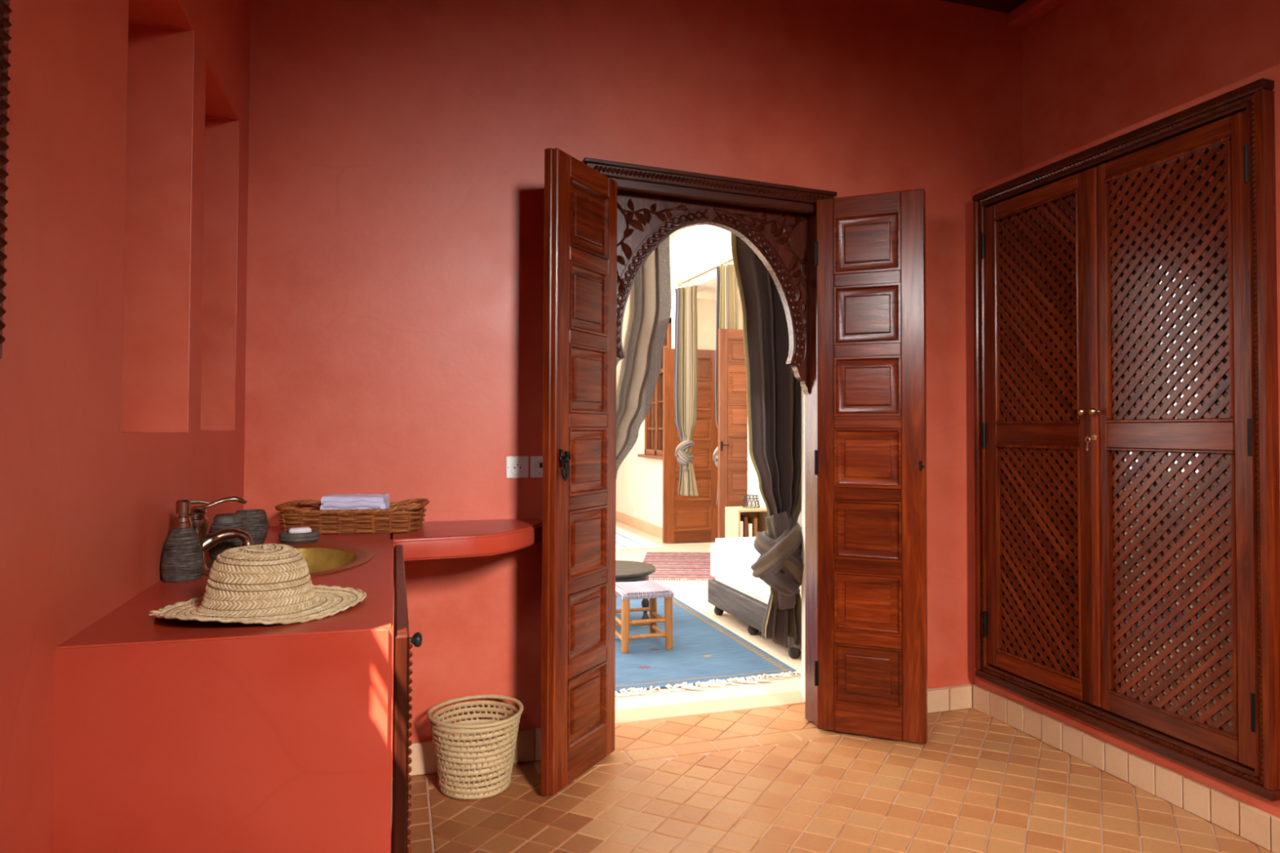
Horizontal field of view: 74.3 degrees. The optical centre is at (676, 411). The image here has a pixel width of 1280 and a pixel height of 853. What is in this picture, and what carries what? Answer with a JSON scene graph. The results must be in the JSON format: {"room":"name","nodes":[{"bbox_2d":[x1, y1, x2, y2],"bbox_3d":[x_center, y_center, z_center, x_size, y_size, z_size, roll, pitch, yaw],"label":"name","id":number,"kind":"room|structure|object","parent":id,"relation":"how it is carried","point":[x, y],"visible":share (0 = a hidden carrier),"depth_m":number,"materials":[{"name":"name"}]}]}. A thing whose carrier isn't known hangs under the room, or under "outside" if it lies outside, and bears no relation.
{"room":"bathroom","nodes":[
{"label":"bathroom","id":0,"kind":"room"},
{"bbox_2d":[0,0,250,852],"bbox_3d":[-0.690,-0.336,0.045,0.340,3.110,5.709,1,-1,-18],"label":"wall","id":1,"kind":"structure","parent":0,"point":[122,362],"depth_m":1.45,"materials":[{"name":"red paint"}]},
{"bbox_2d":[0,0,12,359],"bbox_3d":[-0.698,-0.905,0.648,0.019,1.666,0.885,1,-1,-18],"label":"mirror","id":2,"kind":"structure","parent":1,"relation":"in","point":[5,11],"depth_m":1.04,"materials":[{"name":"brown wood"}]},
{"bbox_2d":[243,0,1022,777],"bbox_3d":[-0.080,-0.264,3.453,3.673,3.120,0.371,1,-1,-18],"label":"wall","id":3,"kind":"structure","parent":0,"point":[394,317],"depth_m":3.07,"materials":[{"name":"red paint"}]},
{"bbox_2d":[506,456,528,478],"bbox_3d":[-0.580,0.202,3.074,0.082,0.081,0.012,1,-1,-18],"label":"wall socket","id":4,"kind":"object","parent":3,"relation":"attached to","point":[517,467],"visible":1,"depth_m":3.07,"materials":[{"name":"white plastic"}]},
{"bbox_2d":[529,456,542,478],"bbox_3d":[-0.497,0.203,3.102,0.082,0.081,0.012,1,-1,-18],"label":"wall socket","id":5,"kind":"object","parent":3,"relation":"attached to","point":[536,462],"visible":0.56,"depth_m":3.09,"materials":[{"name":"white plastic"}]},
{"bbox_2d":[540,147,617,795],"bbox_3d":[-0.322,0.192,2.957,0.074,2.122,0.435,0,-1,24],"label":"door","id":6,"kind":"structure","parent":3,"relation":"in","point":[578,628],"depth_m":2.90,"materials":[{"name":"brown wood"}]},
{"bbox_2d":[408,684,973,775],"bbox_3d":[0.171,1.216,3.304,2.377,0.115,0.031,1,-1,-18],"label":"baseboard","id":7,"kind":"structure","parent":3,"relation":"attached to","point":[528,744],"depth_m":3.06,"materials":[{"name":"brown tile"}]},
{"bbox_2d":[582,157,837,726],"bbox_3d":[0.133,0.169,3.333,1.055,2.210,0.143,1,-1,-18],"label":"trim","id":8,"kind":"structure","parent":3,"relation":"attached to","point":[778,222],"depth_m":3.42,"materials":[{"name":"brown wood"}]},
{"bbox_2d":[614,690,804,724],"bbox_3d":[0.032,1.304,3.626,1.180,0.054,0.160,1,-1,-18],"label":"threshold","id":9,"kind":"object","parent":3,"relation":"attached to","point":[664,712],"depth_m":3.65,"materials":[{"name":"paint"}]},
{"bbox_2d":[801,387,804,699],"bbox_3d":[-0.092,-0.373,3.491,3.673,3.300,0.319,1,-1,-18],"label":"trim","id":10,"kind":"structure","parent":3,"relation":"attached to","point":[802,393],"depth_m":3.81,"materials":[{"name":"beige paint"}]},
{"bbox_2d":[813,188,927,743],"bbox_3d":[0.758,0.203,3.323,0.430,2.122,0.060,0,-1,23],"label":"door","id":11,"kind":"structure","parent":3,"relation":"in","point":[870,453],"depth_m":3.31,"materials":[{"name":"brown wood"}]},
{"bbox_3d":[0.117,-1.215,3.861,1.380,0.040,0.040,1,-1,-18],"label":"curtain rod","id":12,"kind":"object","parent":3,"relation":"attached to","visible":0},
{"bbox_2d":[616,235,671,475],"bbox_3d":[-0.250,-0.080,3.664,0.493,2.240,0.199,1,-1,-18],"label":"curtain","id":13,"kind":"object","parent":12,"relation":"hanging from","point":[647,312],"visible":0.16,"depth_m":3.73,"materials":[{"name":"fabric"}]},
{"bbox_2d":[730,232,803,648],"bbox_3d":[0.445,-0.043,3.893,0.502,2.301,0.235,1,-1,-18],"label":"curtain","id":14,"kind":"object","parent":12,"relation":"hanging from","point":[774,393],"visible":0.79,"depth_m":3.92,"materials":[{"name":"fabric"}]},
{"bbox_2d":[615,235,675,527],"bbox_3d":[-0.415,-0.219,10.516,0.200,3.300,3.000,1,-1,-18],"label":"wall","id":15,"kind":"structure","parent":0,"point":[639,480],"depth_m":10.13,"materials":[{"name":"beige paint"}]},
{"bbox_2d":[615,511,662,538],"bbox_3d":[-0.524,1.370,10.456,0.017,0.120,2.980,1,-1,-18],"label":"baseboard","id":16,"kind":"structure","parent":15,"relation":"attached to","point":[652,529],"depth_m":10.17,"materials":[{"name":"tile"}]},
{"bbox_2d":[637,318,671,459],"bbox_3d":[-0.235,-0.242,9.564,0.140,1.535,1.000,1,-1,-18],"label":"window","id":17,"kind":"structure","parent":15,"relation":"attached to","point":[653,426],"depth_m":9.54,"materials":[{"name":"brown wood"}]},
{"bbox_2d":[662,348,718,542],"bbox_3d":[0.172,0.361,9.054,0.660,2.060,0.044,1,-1,-18],"label":"door","id":18,"kind":"structure","parent":15,"relation":"attached to","point":[686,518],"depth_m":9.04,"materials":[{"name":"brown wood"}]},
{"bbox_2d":[669,227,685,239],"bbox_3d":[-0.657,-1.978,7.878,5.500,0.100,8.320,1,-1,-18],"label":"ceiling","id":19,"kind":"structure","parent":0,"point":[674,233],"depth_m":8.98,"materials":[{"name":"beige paint"}]},
{"bbox_2d":[673,224,733,296],"bbox_3d":[0.353,-1.589,8.175,0.150,0.660,1.980,1,-1,-18],"label":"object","id":20,"kind":"structure","parent":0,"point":[697,248],"depth_m":8.30,"materials":[{"name":"beige paint"}]},
{"bbox_2d":[614,520,801,710],"bbox_3d":[-0.675,1.402,7.830,5.500,0.059,8.265,1,-1,-18],"label":"floor","id":21,"kind":"structure","parent":0,"point":[694,593],"depth_m":4.74,"materials":[{"name":"beige tile"}]},
{"bbox_2d":[615,525,662,549],"bbox_3d":[-0.956,1.404,9.576,0.970,0.009,2.275,1,-1,-18],"label":"rug","id":22,"kind":"object","parent":21,"relation":"on","point":[624,540],"visible":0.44,"depth_m":9.03,"materials":[{"name":"white fabric"}]},
{"bbox_2d":[642,551,715,581],"bbox_3d":[0.008,1.361,7.490,0.640,0.010,1.551,0,-1,2],"label":"rug","id":23,"kind":"object","parent":21,"relation":"on","point":[674,566],"visible":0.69,"depth_m":7.45,"materials":[{"name":"red fabric"}]},
{"bbox_2d":[614,595,801,697],"bbox_3d":[-0.804,1.295,4.992,2.256,0.028,2.671,1,-1,-18],"label":"rug","id":24,"kind":"object","parent":21,"relation":"on","point":[704,653],"visible":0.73,"depth_m":4.41,"materials":[{"name":"blue fabric"}]},
{"bbox_2d":[615,560,655,619],"bbox_3d":[-0.418,1.134,5.235,0.576,0.340,0.576,1,-1,-18],"label":"side table","id":25,"kind":"object","parent":24,"relation":"on","point":[625,571],"visible":0.25,"depth_m":5.16,"materials":[{"name":"black wood"}]},
{"bbox_2d":[615,580,674,653],"bbox_3d":[-0.206,1.132,4.710,0.299,0.323,0.348,1,-1,-18],"label":"stool","id":26,"kind":"object","parent":24,"relation":"on","point":[651,589],"visible":0.9,"depth_m":4.59,"materials":[{"name":"brown wood"}]},
{"bbox_2d":[724,506,768,537],"bbox_3d":[0.510,1.010,6.011,0.260,0.650,0.240,1,-1,-18],"label":"shelf","id":27,"kind":"object","parent":21,"relation":"on","point":[732,514],"visible":0.3,"depth_m":6.00,"materials":[{"name":"beige wood"}]},
{"bbox_2d":[740,520,742,537],"bbox_3d":[0.428,0.877,5.976,0.026,0.220,0.160,1,-1,-18],"label":"book","id":28,"kind":"object","parent":27,"relation":"on","point":[741,522],"visible":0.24,"depth_m":5.90,"materials":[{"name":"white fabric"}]},
{"bbox_2d":[740,515,747,537],"bbox_3d":[0.462,0.863,5.988,0.026,0.250,0.160,1,-1,-18],"label":"book","id":29,"kind":"object","parent":27,"relation":"on","point":[744,518],"visible":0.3,"depth_m":5.92,"materials":[{"name":"brown paper"}]},
{"bbox_2d":[747,522,752,537],"bbox_3d":[0.495,0.888,5.998,0.026,0.200,0.160,1,-1,-18],"label":"book","id":30,"kind":"object","parent":27,"relation":"on","point":[749,525],"visible":0.2,"depth_m":5.92,"materials":[{"name":"white paper"}]},
{"bbox_2d":[742,494,759,508],"bbox_3d":[0.532,0.637,6.005,0.126,0.088,0.127,1,-1,-18],"label":"wire basket","id":31,"kind":"object","parent":27,"relation":"on","point":[744,495],"visible":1,"depth_m":5.98,"materials":[{"name":"grey metal"}]},
{"bbox_2d":[745,515,757,537],"bbox_3d":[0.533,0.869,6.011,0.026,0.240,0.160,1,-1,-18],"label":"book","id":32,"kind":"object","parent":27,"relation":"on","point":[753,520],"visible":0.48,"depth_m":5.94,"materials":[{"name":"brown paper"}]},
{"bbox_2d":[707,537,801,658],"bbox_3d":[0.803,1.068,5.101,0.860,0.495,1.210,1,-1,-18],"label":"daybed","id":33,"kind":"object","parent":21,"relation":"on","point":[734,590],"visible":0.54,"depth_m":5.08,"materials":[{"name":"white fabric"}]},
{"bbox_2d":[797,511,801,526],"bbox_3d":[0.915,0.588,5.459,0.217,0.478,0.480,1,-2,-33],"label":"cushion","id":34,"kind":"object","parent":33,"relation":"on","point":[799,520],"visible":0.02,"depth_m":5.44,"materials":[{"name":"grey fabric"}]},
{"bbox_2d":[697,283,740,301],"bbox_3d":[1.666,-0.291,6.994,1.620,3.300,5.200,1,-1,-18],"label":"wall","id":35,"kind":"structure","parent":0,"point":[710,292],"depth_m":8.87,"materials":[{"name":"beige paint"}]},
{"bbox_2d":[697,298,742,350],"bbox_3d":[0.833,0.092,9.481,1.620,2.640,0.140,1,-1,-18],"label":"wall","id":36,"kind":"structure","parent":0,"point":[706,308],"depth_m":9.27,"materials":[{"name":"beige paint"}]},
{"bbox_2d":[712,257,738,505],"bbox_3d":[0.407,-0.259,7.307,0.180,2.144,0.276,1,-1,-29],"label":"curtain","id":37,"kind":"object","parent":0,"point":[726,300],"visible":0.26,"depth_m":7.32,"materials":[{"name":"beige fabric"}]},
{"bbox_2d":[715,264,738,429],"bbox_3d":[0.430,-0.484,7.320,0.276,1.576,0.101,-1,-2,44],"label":"drape","id":38,"kind":"object","parent":37,"relation":"hanging from","point":[726,300],"depth_m":7.33,"materials":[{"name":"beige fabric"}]},
{"bbox_2d":[746,424,765,507],"bbox_3d":[1.159,-0.321,5.718,0.150,3.300,3.140,1,-1,-18],"label":"wall","id":39,"kind":"structure","parent":0,"point":[753,481],"depth_m":7.04,"materials":[{"name":"beige paint"}]},
{"bbox_2d":[677,258,733,286],"bbox_3d":[0.282,-1.303,7.856,0.040,0.065,1.650,1,-1,-18],"label":"curtain rod","id":40,"kind":"object","parent":39,"relation":"attached to","point":[731,260],"visible":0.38,"depth_m":7.94,"materials":[{"name":"gold metal"}]},
{"bbox_2d":[674,280,698,496],"bbox_3d":[0.075,-0.235,8.407,0.175,2.144,0.305,1,-2,-40],"label":"curtain","id":41,"kind":"object","parent":40,"relation":"hanging from","point":[686,355],"visible":1,"depth_m":8.39,"materials":[{"name":"beige fabric"}]},
{"bbox_2d":[717,328,747,537],"bbox_3d":[0.558,0.327,7.123,0.420,2.045,0.083,1,-1,-18],"label":"door","id":42,"kind":"structure","parent":39,"relation":"in","point":[732,443],"depth_m":7.10,"materials":[{"name":"brown wood"}]},
{"bbox_2d":[391,703,1274,852],"bbox_3d":[0.832,1.247,0.673,3.573,0.061,6.000,1,-1,-18],"label":"floor","id":43,"kind":"structure","parent":0,"point":[767,780],"depth_m":2.73,"materials":[{"name":"brown tile"}]},
{"bbox_2d":[52,518,542,852],"bbox_3d":[-0.706,0.807,2.155,0.985,0.877,1.651,1,-1,-18],"label":"counter","id":44,"kind":"object","parent":43,"relation":"on","point":[171,735],"visible":0.94,"depth_m":1.32,"materials":[{"name":"paint"}]},
{"bbox_2d":[160,499,208,582],"bbox_3d":[-1.060,0.274,1.812,0.080,0.172,0.080,0,-1,11],"label":"soap dispenser","id":45,"kind":"object","parent":44,"relation":"on","point":[182,558],"visible":1,"depth_m":1.79,"materials":[{"name":"grey ceramic"}]},
{"bbox_2d":[160,527,204,582],"bbox_3d":[-1.060,0.303,1.812,0.081,0.114,0.081,1,-1,-18],"label":"bottle","id":46,"kind":"object","parent":45,"relation":"attached to","point":[182,558],"depth_m":1.78,"materials":[{"name":"grey ceramic"}]},
{"bbox_2d":[187,496,253,570],"bbox_3d":[-1.057,0.280,1.944,0.155,0.167,0.062,1,-2,-42],"label":"faucet","id":47,"kind":"object","parent":44,"relation":"on","point":[201,522],"visible":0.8,"depth_m":1.92,"materials":[{"name":"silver metal"}]},
{"bbox_2d":[208,513,245,559],"bbox_3d":[-1.115,0.309,2.094,0.086,0.114,0.086,1,-1,-18],"label":"tumbler","id":48,"kind":"object","parent":44,"relation":"on","point":[221,521],"visible":0.44,"depth_m":2.07,"materials":[{"name":"grey stone"}]},
{"bbox_2d":[235,509,268,545],"bbox_3d":[-1.182,0.323,2.340,0.090,0.098,0.090,1,-1,-18],"label":"tumbler","id":49,"kind":"object","parent":44,"relation":"on","point":[255,522],"visible":0.56,"depth_m":2.31,"materials":[{"name":"grey ceramic"}]},
{"bbox_2d":[148,543,366,624],"bbox_3d":[-0.741,0.296,1.508,0.349,0.115,0.330,1,-1,-18],"label":"straw hat","id":50,"kind":"object","parent":44,"relation":"on","point":[266,584],"visible":1,"depth_m":1.45,"materials":[{"name":"brown wicker"}]},
{"bbox_2d":[202,542,373,576],"bbox_3d":[-0.961,0.433,2.095,0.391,0.143,0.618,1,-1,-18],"label":"basin","id":51,"kind":"object","parent":44,"relation":"in","point":[321,557],"visible":0.3,"depth_m":2.30,"materials":[{"name":"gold metal"}]},
{"bbox_2d":[278,529,319,542],"bbox_3d":[-1.084,0.359,2.425,0.110,0.030,0.110,1,-1,-18],"label":"soap dish","id":52,"kind":"object","parent":44,"relation":"on","point":[285,536],"visible":0.88,"depth_m":2.38,"materials":[{"name":"grey stone"}]},
{"bbox_2d":[288,526,311,533],"bbox_3d":[-1.081,0.341,2.424,0.060,0.018,0.040,1,-1,-27],"label":"soap bar","id":53,"kind":"object","parent":52,"relation":"in","point":[302,529],"visible":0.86,"depth_m":2.41,"materials":[{"name":"white"}]},
{"bbox_2d":[275,497,429,534],"bbox_3d":[-1.032,0.334,2.712,0.444,0.090,0.266,0,-1,-10],"label":"wicker tray","id":54,"kind":"object","parent":44,"relation":"on","point":[408,518],"visible":0.87,"depth_m":2.61,"materials":[{"name":"brown wicker"}]},
{"bbox_2d":[319,493,389,528],"bbox_3d":[-1.034,0.321,2.718,0.202,0.109,0.137,0,-1,-11],"label":"folded towel","id":55,"kind":"object","parent":54,"relation":"on","point":[349,501],"visible":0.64,"depth_m":2.67,"materials":[{"name":"white fabric"}]},
{"bbox_2d":[390,518,542,562],"bbox_3d":[-0.672,0.417,2.781,0.532,0.069,0.501,1,-1,-18],"label":"shelf","id":56,"kind":"object","parent":44,"relation":"attached to","point":[444,540],"depth_m":2.63,"materials":[{"name":"paint"}]},
{"bbox_2d":[426,694,523,799],"bbox_3d":[-0.679,1.130,2.845,0.318,0.260,0.319,0,-1,10],"label":"basket","id":57,"kind":"object","parent":43,"relation":"on","point":[482,774],"visible":1,"depth_m":2.75,"materials":[{"name":"beige wicker"}]},
{"bbox_2d":[941,0,1026,13],"bbox_3d":[0.815,-1.911,0.776,3.800,0.080,6.080,1,-1,-18],"label":"ceiling","id":58,"kind":"structure","parent":0,"point":[1002,6],"depth_m":3.73,"materials":[{"name":"brown wood"}]},
{"bbox_2d":[972,63,1279,817],"bbox_3d":[2.373,0.108,1.058,0.360,2.284,5.709,1,-1,-18],"label":"wall","id":59,"kind":"structure","parent":0,"point":[1273,808],"depth_m":2.73,"materials":[{"name":"red paint"}]},
{"bbox_2d":[973,78,1279,801],"bbox_3d":[1.617,0.085,3.067,0.345,2.070,1.294,1,-1,-18],"label":"wardrobe","id":60,"kind":"object","parent":59,"relation":"attached to","point":[1126,489],"visible":1,"depth_m":2.84,"materials":[{"name":"brown wood"}]},
{"bbox_2d":[973,683,1279,852],"bbox_3d":[2.163,1.178,1.070,0.031,0.104,5.509,1,-1,-18],"label":"baseboard","id":61,"kind":"structure","parent":59,"relation":"attached to","point":[1261,828],"depth_m":2.83,"materials":[{"name":"brown tile"}]},
{"bbox_2d":[1022,0,1279,169],"bbox_3d":[2.536,-1.438,1.145,0.131,0.840,5.709,1,-1,-18],"label":"wall","id":62,"kind":"structure","parent":0,"point":[1092,70],"depth_m":3.29,"materials":[{"name":"red paint"}]},
{"bbox_2d":[1008,0,1067,29],"bbox_3d":[2.402,-1.822,1.213,0.090,0.070,5.507,1,-1,-18],"label":"trim","id":63,"kind":"structure","parent":62,"relation":"attached to","point":[1029,11],"depth_m":3.69,"materials":[{"name":"red paint"}]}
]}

